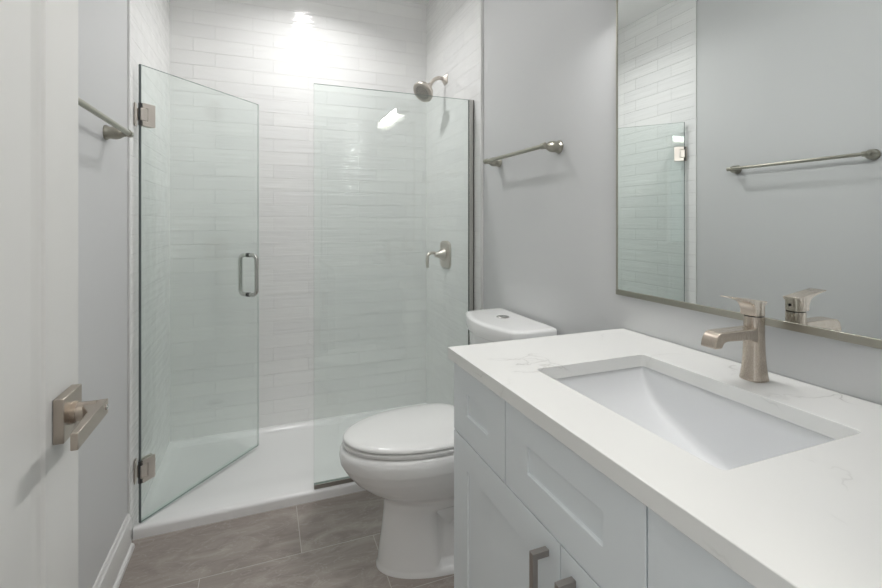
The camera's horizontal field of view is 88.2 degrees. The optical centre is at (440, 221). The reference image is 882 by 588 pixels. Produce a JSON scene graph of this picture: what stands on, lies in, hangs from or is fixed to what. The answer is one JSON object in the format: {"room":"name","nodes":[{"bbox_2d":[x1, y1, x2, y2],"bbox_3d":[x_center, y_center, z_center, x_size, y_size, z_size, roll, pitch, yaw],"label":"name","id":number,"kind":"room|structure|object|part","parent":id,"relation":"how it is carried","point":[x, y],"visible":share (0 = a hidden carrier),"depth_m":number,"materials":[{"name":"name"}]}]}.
{"room":"bathroom","nodes":[
{"label":"bathroom","id":0,"kind":"room"},
{"bbox_2d":[78,0,132,587],"bbox_3d":[-1.035,-0.091,1.190,0.100,2.663,2.887,0,0,-21],"label":"wall","id":1,"kind":"structure","parent":0,"point":[102,24],"depth_m":1.46,"materials":[{"name":"grey paint"}]},
{"bbox_2d":[78,97,133,139],"bbox_3d":[-0.948,-0.290,1.211,0.078,0.049,0.662,0,0,-21],"label":"towel bar","id":2,"kind":"object","parent":1,"relation":"attached to","point":[116,131],"visible":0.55,"depth_m":1.41,"materials":[{"name":"silver metal"}]},
{"bbox_3d":[-1.067,-0.290,1.494,0.060,0.049,0.049,0,0,-21],"label":"post","id":3,"kind":"part","parent":2,"relation":"part of","materials":[{"name":"silver metal"}]},
{"bbox_2d":[92,513,134,587],"bbox_3d":[-0.838,1.173,0.853,0.024,0.134,1.876,0,0,-21],"label":"baseboard","id":4,"kind":"structure","parent":1,"relation":"attached to","point":[112,571],"depth_m":1.57,"materials":[{"name":"white paint"}]},
{"bbox_2d":[127,0,129,514],"bbox_3d":[-1.185,-0.091,1.727,0.008,2.663,0.004,0,0,-21],"label":"trim","id":5,"kind":"structure","parent":1,"relation":"attached to","point":[128,1],"depth_m":1.73,"materials":[{"name":"white paint"}]},
{"bbox_2d":[130,0,169,528],"bbox_3d":[-1.329,-0.114,2.095,0.006,2.618,0.787,0,0,-21],"label":"tiled wall","id":6,"kind":"structure","parent":0,"point":[149,19],"depth_m":2.06,"materials":[{"name":"tile"}]},
{"bbox_2d":[134,64,258,522],"bbox_3d":[-1.103,0.285,2.108,0.124,1.811,0.672,0,0,24],"label":"shower door","id":7,"kind":"structure","parent":6,"relation":"attached to","point":[144,471],"depth_m":1.82,"materials":[{"name":"clear glass"}]},
{"bbox_3d":[-1.208,0.988,1.799,0.005,0.090,0.028,0,0,-21],"label":"wall plate","id":8,"kind":"part","parent":7,"relation":"part of","materials":[{"name":"silver metal"}]},
{"bbox_3d":[-1.208,-0.423,1.799,0.005,0.090,0.028,0,0,-21],"label":"wall plate","id":9,"kind":"part","parent":7,"relation":"part of","materials":[{"name":"silver metal"}]},
{"bbox_3d":[-1.026,0.276,2.362,0.058,0.224,0.020,0,0,19],"label":"pull handle","id":10,"kind":"part","parent":7,"relation":"part of","materials":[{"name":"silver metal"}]},
{"bbox_3d":[-0.963,0.276,2.341,0.058,0.224,0.020,0,0,19],"label":"pull handle","id":11,"kind":"part","parent":7,"relation":"part of","materials":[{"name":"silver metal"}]},
{"bbox_2d":[119,490,453,587],"bbox_3d":[-0.504,1.265,0.624,2.710,0.050,4.327,0,0,-21],"label":"floor","id":12,"kind":"structure","parent":0,"point":[333,542],"depth_m":1.70,"materials":[{"name":"tile"}]},
{"bbox_2d":[133,403,426,539],"bbox_3d":[-0.648,1.216,2.382,1.470,0.047,0.744,0,0,-21],"label":"shower pan","id":13,"kind":"object","parent":12,"relation":"on","point":[282,471],"visible":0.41,"depth_m":2.16,"materials":[{"name":"white plastic"}]},
{"bbox_2d":[314,83,473,489],"bbox_3d":[-0.202,0.289,2.176,0.786,1.810,0.020,0,0,-21],"label":"fixed glass panel","id":14,"kind":"object","parent":13,"relation":"on","point":[347,479],"visible":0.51,"depth_m":2.30,"materials":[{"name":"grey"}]},
{"bbox_2d":[339,308,556,578],"bbox_3d":[-0.005,0.811,1.707,0.736,0.858,0.442,0,0,-21],"label":"toilet","id":15,"kind":"object","parent":12,"relation":"on","point":[403,456],"visible":0.53,"depth_m":1.60,"materials":[{"name":"white ceramic"}]},
{"bbox_3d":[-0.022,1.016,1.718,0.712,0.449,0.380,0,0,-21],"label":"bowl","id":16,"kind":"part","parent":15,"relation":"part of","materials":[{"name":"white ceramic"}]},
{"bbox_3d":[-0.118,0.781,1.681,0.486,0.014,0.372,0,0,-21],"label":"seat","id":17,"kind":"part","parent":15,"relation":"part of","materials":[{"name":"white plastic"}]},
{"bbox_3d":[-0.116,0.760,1.681,0.485,0.022,0.368,0,0,-21],"label":"lid","id":18,"kind":"part","parent":15,"relation":"part of","materials":[{"name":"white plastic"}]},
{"bbox_3d":[0.242,0.632,1.803,0.204,0.376,0.412,0,0,-21],"label":"tank","id":19,"kind":"part","parent":15,"relation":"part of","materials":[{"name":"white ceramic"}]},
{"bbox_3d":[0.236,0.415,1.800,0.220,0.058,0.442,0,0,-21],"label":"tank lid","id":20,"kind":"part","parent":15,"relation":"part of","materials":[{"name":"white ceramic"}]},
{"bbox_2d":[454,363,754,587],"bbox_3d":[0.438,0.795,0.827,0.588,0.889,0.895,0,0,-21],"label":"vanity cabinet","id":21,"kind":"object","parent":12,"relation":"on","point":[530,511],"visible":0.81,"depth_m":0.78,"materials":[{"name":"white paint"}]},
{"bbox_3d":[0.089,0.438,1.031,0.019,0.166,0.262,0,0,-21],"label":"drawer","id":22,"kind":"part","parent":21,"relation":"part of","materials":[{"name":"white paint"}]},
{"bbox_3d":[0.121,0.829,0.947,0.019,0.612,0.442,0,0,-21],"label":"door","id":23,"kind":"part","parent":21,"relation":"part of","materials":[{"name":"white paint"}]},
{"bbox_3d":[0.165,0.623,0.763,0.032,0.142,0.011,0,0,-21],"label":"handle","id":24,"kind":"part","parent":21,"relation":"part of","materials":[{"name":"silver metal"}]},
{"bbox_3d":[0.190,0.623,0.697,0.032,0.142,0.011,0,0,-21],"label":"handle","id":25,"kind":"part","parent":21,"relation":"part of","materials":[{"name":"silver metal"}]},
{"bbox_3d":[0.282,0.829,0.529,0.019,0.612,0.448,0,0,-21],"label":"door","id":26,"kind":"part","parent":21,"relation":"part of","materials":[{"name":"white paint"}]},
{"bbox_2d":[448,328,881,587],"bbox_3d":[0.447,0.334,0.837,0.568,0.028,0.912,0,0,-21],"label":"countertop","id":27,"kind":"structure","parent":21,"relation":"on","point":[810,517],"depth_m":0.61,"materials":[{"name":"stone"}]},
{"bbox_2d":[555,366,834,469],"bbox_3d":[0.424,0.422,0.840,0.325,0.148,0.456,0,0,-21],"label":"sink","id":28,"kind":"object","parent":27,"relation":"in","point":[724,433],"visible":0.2,"depth_m":0.96,"materials":[{"name":"white ceramic"}]},
{"bbox_2d":[701,295,768,382],"bbox_3d":[0.586,0.234,0.906,0.154,0.172,0.048,0,0,-21],"label":"faucet","id":29,"kind":"object","parent":27,"relation":"on","point":[752,332],"visible":1,"depth_m":0.91,"materials":[{"name":"silver metal"}]},
{"bbox_3d":[0.571,0.229,0.899,0.120,0.030,0.032,0,0,-21],"label":"spout","id":30,"kind":"part","parent":29,"relation":"part of","materials":[{"name":"silver metal"}]},
{"bbox_3d":[0.608,0.169,0.914,0.092,0.041,0.033,0,0,-21],"label":"lever","id":31,"kind":"part","parent":29,"relation":"part of","materials":[{"name":"silver metal"}]},
{"bbox_3d":[0.315,0.438,0.446,0.019,0.166,0.268,0,0,-21],"label":"drawer","id":32,"kind":"part","parent":21,"relation":"part of","materials":[{"name":"white paint"}]},
{"bbox_2d":[170,0,425,441],"bbox_3d":[-0.797,-0.091,2.776,1.489,2.663,0.100,0,0,-21],"label":"wall","id":33,"kind":"structure","parent":0,"point":[342,170],"depth_m":2.69,"materials":[{"name":"tile"}]},
{"bbox_2d":[401,0,429,4],"bbox_3d":[-0.504,-1.453,0.624,2.710,0.060,4.327,0,0,-21],"label":"ceiling","id":34,"kind":"structure","parent":0,"point":[424,2],"depth_m":2.94,"materials":[{"name":"white paint"}]},
{"bbox_2d":[426,0,480,404],"bbox_3d":[0.056,-0.114,2.618,0.013,2.618,0.810,0,0,-21],"label":"tiled wall","id":35,"kind":"structure","parent":0,"point":[453,27],"depth_m":2.60,"materials":[{"name":"tile"}]},
{"bbox_2d":[413,74,447,101],"bbox_3d":[-0.056,-0.774,2.611,0.201,0.174,0.123,0,0,-21],"label":"shower fixture","id":36,"kind":"object","parent":35,"relation":"attached to","point":[423,88],"visible":0.98,"depth_m":2.59,"materials":[{"name":"silver metal"}]},
{"bbox_3d":[-0.023,-0.818,2.648,0.098,0.059,0.022,0,0,-21],"label":"arm","id":37,"kind":"part","parent":36,"relation":"part of","materials":[{"name":"silver metal"}]},
{"bbox_2d":[426,241,450,268],"bbox_3d":[-0.032,0.194,2.645,0.130,0.160,0.160,0,0,-21],"label":"shower valve","id":38,"kind":"object","parent":35,"relation":"attached to","point":[444,254],"visible":1,"depth_m":2.63,"materials":[{"name":"silver metal"}]},
{"bbox_3d":[-0.055,0.219,2.629,0.076,0.092,0.021,0,0,-33],"label":"lever","id":39,"kind":"part","parent":38,"relation":"part of","materials":[{"name":"silver metal"}]},
{"bbox_3d":[0.022,0.194,2.665,0.016,0.160,0.160,0,0,-21],"label":"valve plate","id":40,"kind":"part","parent":38,"relation":"part of","materials":[{"name":"silver metal"}]},
{"bbox_2d":[483,0,881,404],"bbox_3d":[0.447,-0.091,1.764,0.100,2.663,2.887,0,0,-21],"label":"wall","id":41,"kind":"structure","parent":0,"point":[549,66],"depth_m":1.62,"materials":[{"name":"grey paint"}]},
{"bbox_2d":[481,0,482,308],"bbox_3d":[0.202,-0.091,2.239,0.014,2.663,0.004,0,0,-21],"label":"trim","id":42,"kind":"structure","parent":41,"relation":"attached to","point":[481,0],"depth_m":2.24,"materials":[{"name":"white paint"}]},
{"bbox_2d":[483,140,562,166],"bbox_3d":[0.314,-0.272,1.861,0.078,0.049,0.504,0,0,-21],"label":"towel bar","id":43,"kind":"object","parent":41,"relation":"attached to","point":[551,146],"visible":1,"depth_m":1.71,"materials":[{"name":"silver metal"}]},
{"bbox_3d":[0.240,-0.272,2.076,0.060,0.049,0.049,0,0,-21],"label":"post","id":44,"kind":"part","parent":43,"relation":"part of","materials":[{"name":"silver metal"}]},
{"bbox_3d":[0.404,-0.272,1.652,0.060,0.049,0.049,0,0,-21],"label":"post","id":45,"kind":"part","parent":43,"relation":"part of","materials":[{"name":"silver metal"}]},
{"bbox_2d":[616,0,881,348],"bbox_3d":[0.700,-0.251,0.950,0.015,0.942,0.917,0,0,-21],"label":"wall mirror","id":46,"kind":"object","parent":41,"relation":"attached to","point":[749,132],"visible":1,"depth_m":0.98,"materials":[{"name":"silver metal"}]},
{"bbox_3d":[0.535,-0.259,1.376,0.014,0.926,0.003,0,0,-21],"label":"rail","id":47,"kind":"part","parent":46,"relation":"part of","materials":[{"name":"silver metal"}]},
{"bbox_3d":[0.700,0.212,0.950,0.015,0.016,0.917,0,0,-21],"label":"rail","id":48,"kind":"part","parent":46,"relation":"part of","materials":[{"name":"silver metal"}]},
{"bbox_3d":[-0.301,0.215,-0.010,0.015,2.050,0.129,0,0,-21],"label":"trim","id":49,"kind":"structure","parent":0,"visible":0},
{"bbox_2d":[0,0,108,587],"bbox_3d":[-0.458,0.219,0.408,0.094,2.018,0.772,0,0,-21],"label":"door","id":50,"kind":"structure","parent":49,"relation":"attached to","point":[45,420],"depth_m":0.64,"materials":[{"name":"white paint"}]},
{"bbox_3d":[-0.578,0.296,0.705,0.014,0.066,0.071,0,0,-21],"label":"handle","id":51,"kind":"part","parent":50,"relation":"part of","materials":[{"name":"silver metal"}]},
{"bbox_3d":[-0.526,0.296,0.668,0.030,0.023,0.130,0,0,-21],"label":"lever","id":52,"kind":"part","parent":50,"relation":"part of","materials":[{"name":"silver metal"}]}
]}

